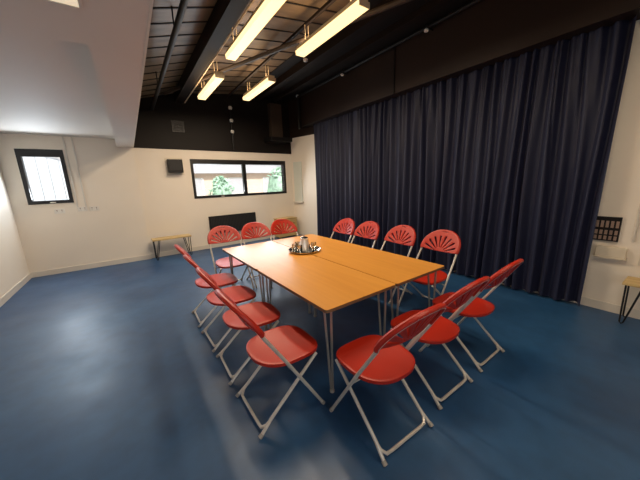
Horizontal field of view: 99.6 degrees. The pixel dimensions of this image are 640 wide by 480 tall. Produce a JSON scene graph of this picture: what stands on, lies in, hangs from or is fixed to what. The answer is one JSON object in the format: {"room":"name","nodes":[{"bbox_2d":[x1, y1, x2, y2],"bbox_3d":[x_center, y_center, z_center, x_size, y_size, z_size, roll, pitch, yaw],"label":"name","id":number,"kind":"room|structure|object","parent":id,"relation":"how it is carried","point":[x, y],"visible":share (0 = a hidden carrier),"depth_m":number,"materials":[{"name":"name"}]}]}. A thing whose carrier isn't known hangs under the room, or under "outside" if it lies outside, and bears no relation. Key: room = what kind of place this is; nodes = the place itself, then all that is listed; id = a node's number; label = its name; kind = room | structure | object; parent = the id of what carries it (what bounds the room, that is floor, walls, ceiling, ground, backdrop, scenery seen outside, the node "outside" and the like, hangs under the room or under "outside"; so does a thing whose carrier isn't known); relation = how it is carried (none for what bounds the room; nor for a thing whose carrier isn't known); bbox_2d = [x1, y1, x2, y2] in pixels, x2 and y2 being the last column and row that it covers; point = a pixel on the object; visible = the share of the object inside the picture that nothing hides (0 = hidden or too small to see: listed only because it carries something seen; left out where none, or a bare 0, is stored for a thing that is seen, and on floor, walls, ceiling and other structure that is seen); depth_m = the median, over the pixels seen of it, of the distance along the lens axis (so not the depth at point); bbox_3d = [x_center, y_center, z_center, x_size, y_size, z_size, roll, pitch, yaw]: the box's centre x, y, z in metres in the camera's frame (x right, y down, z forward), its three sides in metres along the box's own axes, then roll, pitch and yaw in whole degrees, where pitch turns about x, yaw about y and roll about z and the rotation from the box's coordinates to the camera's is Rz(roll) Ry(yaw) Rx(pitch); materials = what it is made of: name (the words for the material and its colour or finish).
{"room":"community hall","nodes":[
{"label":"community hall","id":0,"kind":"room"},
{"bbox_2d":[0,166,29,297],"bbox_3d":[-2.855,0.052,0.902,0.200,2.900,9.900,-10,15,-34],"label":"wall","id":1,"kind":"structure","parent":0,"point":[13,263],"depth_m":4.52,"materials":[{"name":"white paint"}]},
{"bbox_2d":[0,273,31,306],"bbox_3d":[-2.661,1.420,1.171,0.014,0.100,9.686,-10,15,-34],"label":"baseboard","id":2,"kind":"structure","parent":1,"relation":"attached to","point":[19,285],"depth_m":4.33,"materials":[{"name":"white wood"}]},
{"bbox_2d":[0,0,149,146],"bbox_3d":[-1.950,-1.185,1.180,1.955,0.300,9.700,-10,15,-34],"label":"ceiling","id":3,"kind":"structure","parent":0,"point":[65,71],"depth_m":2.08,"materials":[{"name":"white paint"}]},
{"bbox_2d":[43,0,82,9],"bbox_3d":[-1.170,-0.978,0.842,0.600,0.012,0.600,-10,15,-34],"label":"light panel","id":4,"kind":"object","parent":3,"relation":"attached to","point":[77,4],"visible":1,"depth_m":1.20,"materials":[{"name":"beige plastic"}]},
{"bbox_2d":[52,0,78,6],"bbox_3d":[-1.170,-0.979,0.842,0.576,0.009,0.576,-10,15,-34],"label":"diffuser","id":5,"kind":"object","parent":4,"relation":"attached to","point":[70,3],"depth_m":1.20,"materials":[{"name":"beige plastic"}]},
{"bbox_2d":[133,0,153,147],"bbox_3d":[-1.141,-1.327,1.720,0.012,0.304,9.690,-10,15,-34],"label":"trim","id":6,"kind":"structure","parent":3,"relation":"attached to","point":[151,1],"depth_m":1.68,"materials":[{"name":"white paint"}]},
{"bbox_2d":[0,93,293,272],"bbox_3d":[-3.088,-1.914,6.580,6.278,4.350,0.529,-10,15,-34],"label":"wall","id":7,"kind":"structure","parent":0,"point":[117,230],"depth_m":5.91,"materials":[{"name":"white paint"}]},
{"bbox_2d":[14,149,73,204],"bbox_3d":[-5.116,-1.177,5.065,0.630,0.978,0.265,-10,15,-34],"label":"window","id":8,"kind":"structure","parent":7,"relation":"in","point":[19,153],"depth_m":4.92,"materials":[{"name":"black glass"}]},
{"bbox_2d":[54,209,64,213],"bbox_3d":[-4.975,-0.548,5.168,0.150,0.086,0.016,-10,15,-34],"label":"wall socket","id":9,"kind":"object","parent":7,"relation":"attached to","point":[57,211],"visible":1,"depth_m":5.16,"materials":[{"name":"white plastic"}]},
{"bbox_2d":[61,136,78,206],"bbox_3d":[-4.772,-1.287,5.168,0.022,1.310,0.016,-10,15,-34],"label":"cable trunking","id":10,"kind":"object","parent":7,"relation":"attached to","point":[61,136],"visible":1,"depth_m":5.16,"materials":[{"name":"white plastic"}]},
{"bbox_2d":[71,137,86,206],"bbox_3d":[-4.670,-1.305,5.238,0.022,1.310,0.016,-10,15,-34],"label":"cable trunking","id":11,"kind":"object","parent":7,"relation":"attached to","point":[71,137],"visible":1,"depth_m":5.23,"materials":[{"name":"white plastic"}]},
{"bbox_2d":[77,207,87,211],"bbox_3d":[-4.697,-0.612,5.353,0.150,0.086,0.016,-10,15,-34],"label":"wall socket","id":12,"kind":"object","parent":7,"relation":"attached to","point":[79,208],"visible":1,"depth_m":5.35,"materials":[{"name":"white plastic"}]},
{"bbox_2d":[31,255,151,277],"bbox_3d":[-4.637,0.521,5.616,1.955,0.100,0.014,-10,15,-34],"label":"baseboard","id":13,"kind":"structure","parent":7,"relation":"attached to","point":[145,257],"depth_m":5.54,"materials":[{"name":"white wood"}]},
{"bbox_2d":[89,206,98,210],"bbox_3d":[-4.549,-0.634,5.453,0.150,0.086,0.016,-10,15,-34],"label":"wall socket","id":14,"kind":"object","parent":7,"relation":"attached to","point":[94,208],"visible":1,"depth_m":5.45,"materials":[{"name":"white plastic"}]},
{"bbox_2d":[164,158,183,174],"bbox_3d":[-3.302,-1.682,6.165,0.370,0.375,0.156,-11,15,-37],"label":"wall speaker","id":15,"kind":"object","parent":7,"relation":"attached to","point":[174,166],"visible":1,"depth_m":6.12,"materials":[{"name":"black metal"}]},
{"bbox_2d":[169,160,181,169],"bbox_3d":[-3.256,-1.688,6.104,0.250,0.220,0.006,-11,15,-37],"label":"grille","id":16,"kind":"object","parent":15,"relation":"attached to","point":[173,164],"depth_m":6.10,"materials":[{"name":"black metal"}]},
{"bbox_2d":[171,120,184,132],"bbox_3d":[-3.217,-2.575,6.131,0.260,0.240,0.028,-11,15,-37],"label":"air vent","id":17,"kind":"object","parent":7,"relation":"in","point":[177,126],"visible":1,"depth_m":6.12,"materials":[{"name":"black metal"}]},
{"bbox_2d":[151,235,275,257],"bbox_3d":[-2.323,0.063,7.377,3.930,0.100,0.014,-11,15,-37],"label":"baseboard","id":18,"kind":"structure","parent":7,"relation":"attached to","point":[197,248],"depth_m":6.94,"materials":[{"name":"beige wood"}]},
{"bbox_2d":[228,105,234,148],"bbox_3d":[-2.224,-2.847,6.831,0.100,1.050,0.100,-11,15,-37],"label":"cable conduit","id":19,"kind":"object","parent":7,"relation":"attached to","point":[229,106],"visible":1,"depth_m":6.81,"materials":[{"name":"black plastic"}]},
{"bbox_2d":[208,212,256,233],"bbox_3d":[-2.309,-0.462,7.245,1.260,0.460,0.080,-11,15,-37],"label":"heater","id":20,"kind":"object","parent":7,"relation":"attached to","point":[237,221],"visible":0.62,"depth_m":7.20,"materials":[{"name":"black metal"}]},
{"bbox_2d":[190,159,286,198],"bbox_3d":[-2.101,-1.678,7.346,2.615,0.930,0.265,-11,15,-37],"label":"window","id":21,"kind":"structure","parent":7,"relation":"in","point":[243,163],"depth_m":7.24,"materials":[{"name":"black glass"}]},
{"bbox_2d":[264,103,291,143],"bbox_3d":[-1.172,-3.205,7.400,0.660,1.000,0.420,-11,15,-37],"label":"loudspeaker","id":22,"kind":"object","parent":7,"relation":"attached to","point":[274,110],"visible":1,"depth_m":7.41,"materials":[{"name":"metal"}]},
{"bbox_2d":[140,0,351,97],"bbox_3d":[0.425,-2.881,3.033,4.900,0.980,10.500,-10,15,-34],"label":"ceiling","id":23,"kind":"structure","parent":0,"point":[286,10],"depth_m":3.88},
{"bbox_2d":[151,0,188,109],"bbox_3d":[-0.800,-2.142,1.810,0.072,0.291,9.700,-10,15,-34],"label":"ceiling pipe","id":24,"kind":"object","parent":23,"relation":"attached to","point":[183,4],"visible":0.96,"depth_m":3.08,"materials":[{"name":"black metal"}]},
{"bbox_2d":[173,0,249,103],"bbox_3d":[-0.378,-2.397,2.092,0.160,0.220,9.750,-10,15,-34],"label":"ridge beam","id":25,"kind":"structure","parent":23,"relation":"attached to","point":[225,13],"depth_m":3.55,"materials":[{"name":"metal"}]},
{"bbox_2d":[184,0,253,102],"bbox_3d":[-0.290,-2.330,2.198,0.024,0.021,9.600,-10,15,-34],"label":"conduit","id":26,"kind":"object","parent":25,"relation":"attached to","point":[252,1],"visible":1,"depth_m":3.53,"materials":[{"name":"metal"}]},
{"bbox_2d":[190,0,250,92],"bbox_3d":[-0.178,-2.532,2.176,0.040,0.035,9.500,-10,15,-34],"label":"rail","id":27,"kind":"object","parent":23,"relation":"hanging from","point":[250,0],"visible":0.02,"depth_m":3.78,"materials":[{"name":"metal"}]},
{"bbox_2d":[198,61,224,99],"bbox_3d":[-1.904,-2.735,4.636,0.148,0.300,1.280,-10,15,-34],"label":"tube light","id":28,"kind":"object","parent":27,"relation":"hanging from","point":[217,77],"visible":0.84,"depth_m":4.46,"materials":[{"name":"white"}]},
{"bbox_2d":[198,74,223,99],"bbox_3d":[-1.900,-2.612,4.663,0.148,0.050,1.260,-10,15,-34],"label":"diffuser","id":29,"kind":"object","parent":28,"relation":"attached to","point":[215,79],"depth_m":4.51,"materials":[{"name":"white plastic"}]},
{"bbox_2d":[225,0,285,60],"bbox_3d":[-0.799,-2.543,3.112,0.148,0.300,1.613,-10,15,-34],"label":"tube light","id":30,"kind":"object","parent":27,"relation":"hanging from","point":[266,9],"visible":0.92,"depth_m":3.04,"materials":[{"name":"white plastic"}]},
{"bbox_2d":[141,1,336,96],"bbox_3d":[0.633,-2.768,2.756,4.900,0.878,9.402,-10,15,-34],"label":"trim","id":31,"kind":"structure","parent":23,"relation":"attached to","point":[285,1],"depth_m":3.96,"materials":[{"name":"black paint"}]},
{"bbox_2d":[225,0,335,98],"bbox_3d":[0.478,-2.649,2.619,0.040,0.035,9.500,-10,15,-34],"label":"rail","id":32,"kind":"object","parent":23,"relation":"hanging from","point":[328,3],"visible":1,"depth_m":3.81,"materials":[{"name":"metal"}]},
{"bbox_2d":[243,65,275,100],"bbox_3d":[-1.188,-2.964,5.113,0.148,0.300,1.280,-10,15,-34],"label":"tube light","id":33,"kind":"object","parent":32,"relation":"hanging from","point":[267,81],"visible":1,"depth_m":4.97,"materials":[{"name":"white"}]},
{"bbox_2d":[243,78,274,100],"bbox_3d":[-1.184,-2.842,5.139,0.148,0.050,1.260,-10,15,-34],"label":"diffuser","id":34,"kind":"object","parent":33,"relation":"attached to","point":[265,83],"depth_m":5.02,"materials":[{"name":"white plastic"}]},
{"bbox_2d":[295,0,369,56],"bbox_3d":[0.081,-2.592,3.205,0.148,0.300,1.280,-10,15,-34],"label":"tube light","id":35,"kind":"object","parent":32,"relation":"hanging from","point":[353,9],"visible":1,"depth_m":3.08,"materials":[{"name":"white plastic"}]},
{"bbox_2d":[163,0,412,94],"bbox_3d":[-0.235,-2.711,3.659,7.181,0.052,0.060,6,15,33],"label":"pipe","id":36,"kind":"structure","parent":23,"relation":"attached to","point":[395,3],"depth_m":3.80,"materials":[{"name":"black metal"}]},
{"bbox_2d":[288,98,317,234],"bbox_3d":[-0.343,-2.244,7.801,1.192,4.300,0.220,9,16,40],"label":"wall","id":37,"kind":"structure","parent":0,"point":[303,147],"depth_m":7.82,"materials":[{"name":"white paint"}]},
{"bbox_2d":[293,161,303,202],"bbox_3d":[-0.666,-1.709,8.041,0.380,1.185,0.080,9,16,40],"label":"board","id":38,"kind":"object","parent":37,"relation":"attached to","point":[297,166],"visible":1,"depth_m":8.04,"materials":[{"name":"white plastic"}]},
{"bbox_2d":[0,234,639,479],"bbox_3d":[-0.338,1.020,3.185,6.770,0.120,10.800,-10,15,-34],"label":"floor","id":39,"kind":"structure","parent":0,"point":[110,372],"depth_m":2.11,"materials":[{"name":"blue plastic"}]},
{"bbox_2d":[151,234,191,259],"bbox_3d":[-3.371,0.158,6.204,0.780,0.471,0.300,-11,15,-36],"label":"bench","id":40,"kind":"object","parent":39,"relation":"on","point":[183,236],"visible":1,"depth_m":6.11,"materials":[{"name":"brown wood"}]},
{"bbox_2d":[174,244,237,327],"bbox_3d":[-1.355,0.479,3.304,0.643,0.958,0.516,-10,15,-33],"label":"folding chair","id":41,"kind":"object","parent":39,"relation":"on","point":[222,279],"visible":0.59,"depth_m":3.29,"materials":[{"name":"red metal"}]},
{"bbox_2d":[183,255,255,352],"bbox_3d":[-1.017,0.569,2.836,0.643,0.958,0.516,-11,15,-35],"label":"folding chair","id":42,"kind":"object","parent":39,"relation":"on","point":[238,294],"visible":0.56,"depth_m":2.84,"materials":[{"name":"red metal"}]},
{"bbox_2d":[207,226,254,288],"bbox_3d":[-1.399,0.287,4.194,0.516,0.958,0.643,-10,15,-33],"label":"folding chair","id":43,"kind":"object","parent":39,"relation":"on","point":[224,263],"visible":0.92,"depth_m":4.24,"materials":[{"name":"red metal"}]},
{"bbox_2d":[195,267,280,385],"bbox_3d":[-0.692,0.654,2.394,0.643,0.958,0.516,-10,15,-32],"label":"folding chair","id":44,"kind":"object","parent":39,"relation":"on","point":[261,313],"visible":0.68,"depth_m":2.38,"materials":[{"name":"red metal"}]},
{"bbox_2d":[241,222,271,287],"bbox_3d":[-0.963,0.211,4.476,0.516,0.958,0.643,-10,15,-34],"label":"folding chair","id":45,"kind":"object","parent":39,"relation":"on","point":[253,225],"visible":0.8,"depth_m":4.57,"materials":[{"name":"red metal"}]},
{"bbox_2d":[222,241,313,329],"bbox_3d":[-0.691,0.515,3.552,0.747,0.733,1.182,-11,15,-35],"label":"folding table","id":46,"kind":"object","parent":39,"relation":"on","point":[255,256],"visible":0.73,"depth_m":3.34,"materials":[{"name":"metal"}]},
{"bbox_2d":[214,289,324,438],"bbox_3d":[-0.354,0.744,1.927,0.643,0.958,0.516,-11,15,-35],"label":"folding chair","id":47,"kind":"object","parent":39,"relation":"on","point":[286,345],"visible":1,"depth_m":1.88,"materials":[{"name":"red plastic"}]},
{"bbox_2d":[270,219,298,239],"bbox_3d":[-0.534,0.133,4.771,0.516,0.958,0.643,-10,15,-33],"label":"folding chair","id":48,"kind":"object","parent":39,"relation":"on","point":[278,222],"visible":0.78,"depth_m":4.88,"materials":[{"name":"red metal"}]},
{"bbox_2d":[273,216,296,238],"bbox_3d":[-1.021,-0.384,8.119,0.630,0.575,0.330,-11,15,-37],"label":"wooden crate","id":49,"kind":"object","parent":39,"relation":"on","point":[293,219],"visible":0.53,"depth_m":8.03,"materials":[{"name":"brown wood"}]},
{"bbox_2d":[273,234,359,255],"bbox_3d":[-0.081,0.401,3.984,0.747,0.733,1.182,-11,15,-35],"label":"folding table","id":50,"kind":"object","parent":39,"relation":"on","point":[327,245],"visible":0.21,"depth_m":3.87,"materials":[{"name":"wood"}]},
{"bbox_2d":[288,245,320,254],"bbox_3d":[-0.197,0.127,3.472,0.416,0.027,0.416,-10,15,-34],"label":"serving tray","id":51,"kind":"object","parent":50,"relation":"on","point":[317,247],"visible":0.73,"depth_m":3.44,"materials":[{"name":"metal"}]},
{"bbox_2d":[299,235,308,251],"bbox_3d":[-0.204,0.034,3.475,0.140,0.200,0.164,-4,12,-9],"label":"water jug","id":52,"kind":"object","parent":51,"relation":"on","point":[304,241],"visible":0.91,"depth_m":3.42,"materials":[{"name":"metal"}]},
{"bbox_2d":[257,256,394,392],"bbox_3d":[0.007,0.696,2.614,0.747,0.733,1.182,-11,15,-35],"label":"folding table","id":53,"kind":"object","parent":39,"relation":"on","point":[328,286],"visible":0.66,"depth_m":2.34,"materials":[{"name":"brown wood"}]},
{"bbox_2d":[330,218,354,242],"bbox_3d":[0.270,0.133,4.649,0.643,0.958,0.516,-10,15,-34],"label":"folding chair","id":54,"kind":"object","parent":39,"relation":"on","point":[349,226],"visible":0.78,"depth_m":4.69,"materials":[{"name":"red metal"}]},
{"bbox_2d":[351,221,379,247],"bbox_3d":[0.590,0.213,4.232,0.643,0.958,0.516,-10,15,-33],"label":"folding chair","id":55,"kind":"object","parent":39,"relation":"on","point":[374,226],"visible":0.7,"depth_m":4.27,"materials":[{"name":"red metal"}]},
{"bbox_2d":[317,246,443,335],"bbox_3d":[0.617,0.582,3.046,0.747,0.733,1.182,-11,15,-35],"label":"folding table","id":56,"kind":"object","parent":39,"relation":"on","point":[397,269],"visible":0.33,"depth_m":2.80,"materials":[{"name":"wood"}]},
{"bbox_2d":[329,303,446,466],"bbox_3d":[0.418,0.762,1.730,0.516,0.958,0.643,-10,15,-33],"label":"folding chair","id":57,"kind":"object","parent":39,"relation":"on","point":[373,359],"visible":1,"depth_m":1.68,"materials":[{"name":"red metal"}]},
{"bbox_2d":[381,225,415,303],"bbox_3d":[0.983,0.298,3.781,0.643,0.958,0.516,-10,15,-33],"label":"folding chair","id":58,"kind":"object","parent":39,"relation":"on","point":[401,239],"visible":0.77,"depth_m":3.80,"materials":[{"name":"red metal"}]},
{"bbox_2d":[399,230,460,304],"bbox_3d":[1.353,0.384,3.328,0.643,0.958,0.516,-10,15,-33],"label":"folding chair","id":59,"kind":"object","parent":39,"relation":"on","point":[441,276],"visible":0.83,"depth_m":3.31,"materials":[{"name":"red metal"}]},
{"bbox_2d":[390,276,489,409],"bbox_3d":[0.889,0.667,2.095,0.516,0.958,0.643,-10,15,-34],"label":"folding chair","id":60,"kind":"object","parent":39,"relation":"on","point":[444,330],"visible":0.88,"depth_m":2.01,"materials":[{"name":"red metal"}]},
{"bbox_2d":[427,259,523,372],"bbox_3d":[1.381,0.575,2.446,0.516,0.958,0.643,-10,15,-35],"label":"folding chair","id":61,"kind":"object","parent":39,"relation":"on","point":[477,307],"visible":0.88,"depth_m":2.36,"materials":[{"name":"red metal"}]},
{"bbox_2d":[618,276,639,323],"bbox_3d":[3.504,0.709,2.623,0.300,0.471,0.800,-10,15,-34],"label":"bench","id":62,"kind":"object","parent":39,"relation":"on","point":[629,281],"visible":1,"depth_m":2.85,"materials":[{"name":"brown wood"}]},
{"bbox_2d":[266,0,472,100],"bbox_3d":[1.434,-3.052,3.281,1.320,0.020,9.800,-10,15,-34],"label":"ceiling panel","id":63,"kind":"object","parent":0,"point":[411,6],"visible":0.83,"depth_m":4.55,"materials":[{"name":"black paint"}]},
{"bbox_2d":[296,95,300,128],"bbox_3d":[-0.572,-3.402,7.182,0.077,0.840,0.116,0,12,10],"label":"pole","id":64,"kind":"object","parent":63,"relation":"hanging from","point":[298,102],"visible":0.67,"depth_m":7.18,"materials":[{"name":"black metal"}]},
{"bbox_2d":[254,0,407,100],"bbox_3d":[1.142,-2.926,3.098,0.120,0.130,9.800,-10,15,-34],"label":"beam","id":65,"kind":"structure","parent":63,"relation":"attached to","point":[353,30],"depth_m":4.40,"materials":[{"name":"metal"}]},
{"bbox_2d":[273,0,451,101],"bbox_3d":[1.563,-3.021,3.379,0.090,0.090,9.800,-10,15,-34],"label":"beam","id":66,"kind":"structure","parent":63,"relation":"attached to","point":[432,5],"depth_m":4.34,"materials":[{"name":"metal"}]},
{"bbox_2d":[299,0,639,126],"bbox_3d":[2.246,-2.805,3.626,0.320,0.860,9.350,-10,15,-34],"label":"beam","id":67,"kind":"structure","parent":0,"point":[487,32],"depth_m":3.74,"materials":[{"name":"brown paint"}]},
{"bbox_2d":[297,0,481,97],"bbox_3d":[2.014,-3.023,3.388,0.048,0.046,9.100,-10,15,-34],"label":"bar","id":68,"kind":"object","parent":67,"relation":"attached to","point":[473,2],"visible":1,"depth_m":4.36,"materials":[{"name":"black metal"}]},
{"bbox_2d":[424,24,432,32],"bbox_3d":[1.625,-3.129,4.022,0.205,0.104,0.070,-10,15,-34],"label":"clamp","id":69,"kind":"object","parent":68,"relation":"attached to","point":[426,28],"visible":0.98,"depth_m":3.98,"materials":[{"name":"white plastic"}]},
{"bbox_2d":[393,46,395,93],"bbox_3d":[1.289,-3.005,4.692,0.012,0.860,0.025,-10,15,-34],"label":"trim","id":70,"kind":"structure","parent":67,"relation":"attached to","point":[395,46],"depth_m":4.71,"materials":[{"name":"black paint"}]},
{"bbox_2d":[314,15,636,305],"bbox_3d":[1.518,-1.168,5.194,0.139,3.137,5.620,-10,15,-33],"label":"curtain","id":71,"kind":"object","parent":67,"relation":"hanging from","point":[510,157],"visible":0.87,"depth_m":3.80,"materials":[{"name":"blue fabric"}]},
{"bbox_2d":[582,20,639,309],"bbox_3d":[2.646,-1.486,3.854,0.200,4.300,8.850,-10,15,-34],"label":"wall","id":72,"kind":"structure","parent":0,"point":[620,197],"depth_m":2.96,"materials":[{"name":"white paint"}]},
{"bbox_2d":[446,269,639,319],"bbox_3d":[2.625,0.581,4.240,0.014,0.100,8.850,-10,15,-34],"label":"baseboard","id":73,"kind":"structure","parent":72,"relation":"attached to","point":[609,307],"depth_m":3.18,"materials":[{"name":"white wood"}]},
{"bbox_2d":[593,216,622,241],"bbox_3d":[3.265,-0.129,3.085,0.035,0.275,0.220,-10,15,-34],"label":"switch panel","id":74,"kind":"object","parent":72,"relation":"attached to","point":[606,228],"visible":0.85,"depth_m":3.06,"materials":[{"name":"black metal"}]},
{"bbox_2d":[593,245,627,260],"bbox_3d":[3.302,0.142,3.074,0.065,0.132,0.265,-10,15,-34],"label":"junction box","id":75,"kind":"object","parent":72,"relation":"attached to","point":[617,253],"visible":1,"depth_m":3.05,"materials":[{"name":"beige paint"}]},
{"bbox_2d":[632,205,639,241],"bbox_3d":[3.362,-1.080,2.697,0.022,2.250,0.022,-10,15,-34],"label":"conduit","id":76,"kind":"object","parent":72,"relation":"attached to","point":[638,214],"visible":1,"depth_m":2.89,"materials":[{"name":"white plastic"}]},
{"label":"outside","id":77,"kind":"structure","parent":0,"visible":0},
{"bbox_3d":[-11.226,-2.433,21.417,22.000,0.200,31.900,-10,15,-34],"label":"ground","id":78,"kind":"structure","parent":77,"visible":0},
{"bbox_2d":[22,157,68,200],"bbox_3d":[-7.116,-1.017,6.287,2.985,3.180,0.080,-10,15,-34],"label":"fence","id":79,"kind":"object","parent":78,"relation":"on","point":[30,164],"visible":0.06,"depth_m":6.55,"materials":[{"name":"white wood"}]},
{"bbox_2d":[208,176,234,194],"bbox_3d":[-4.237,-1.753,11.801,1.220,2.104,1.226,-10,15,-34],"label":"bush","id":80,"kind":"object","parent":78,"relation":"on","point":[222,187],"visible":0.52,"depth_m":11.44,"materials":[{"name":"green plant"}]},
{"bbox_2d":[193,165,280,195],"bbox_3d":[-7.279,-3.252,17.157,11.200,2.950,4.800,-12,16,-39],"label":"house","id":81,"kind":"structure","parent":78,"relation":"on","point":[256,175],"depth_m":16.45,"materials":[{"name":"grey tile"}]},
{"bbox_2d":[266,167,281,191],"bbox_3d":[-1.860,-2.256,12.876,1.555,2.477,1.601,-10,15,-34],"label":"bush","id":82,"kind":"object","parent":78,"relation":"on","point":[275,180],"visible":0.22,"depth_m":12.31,"materials":[{"name":"green plant"}]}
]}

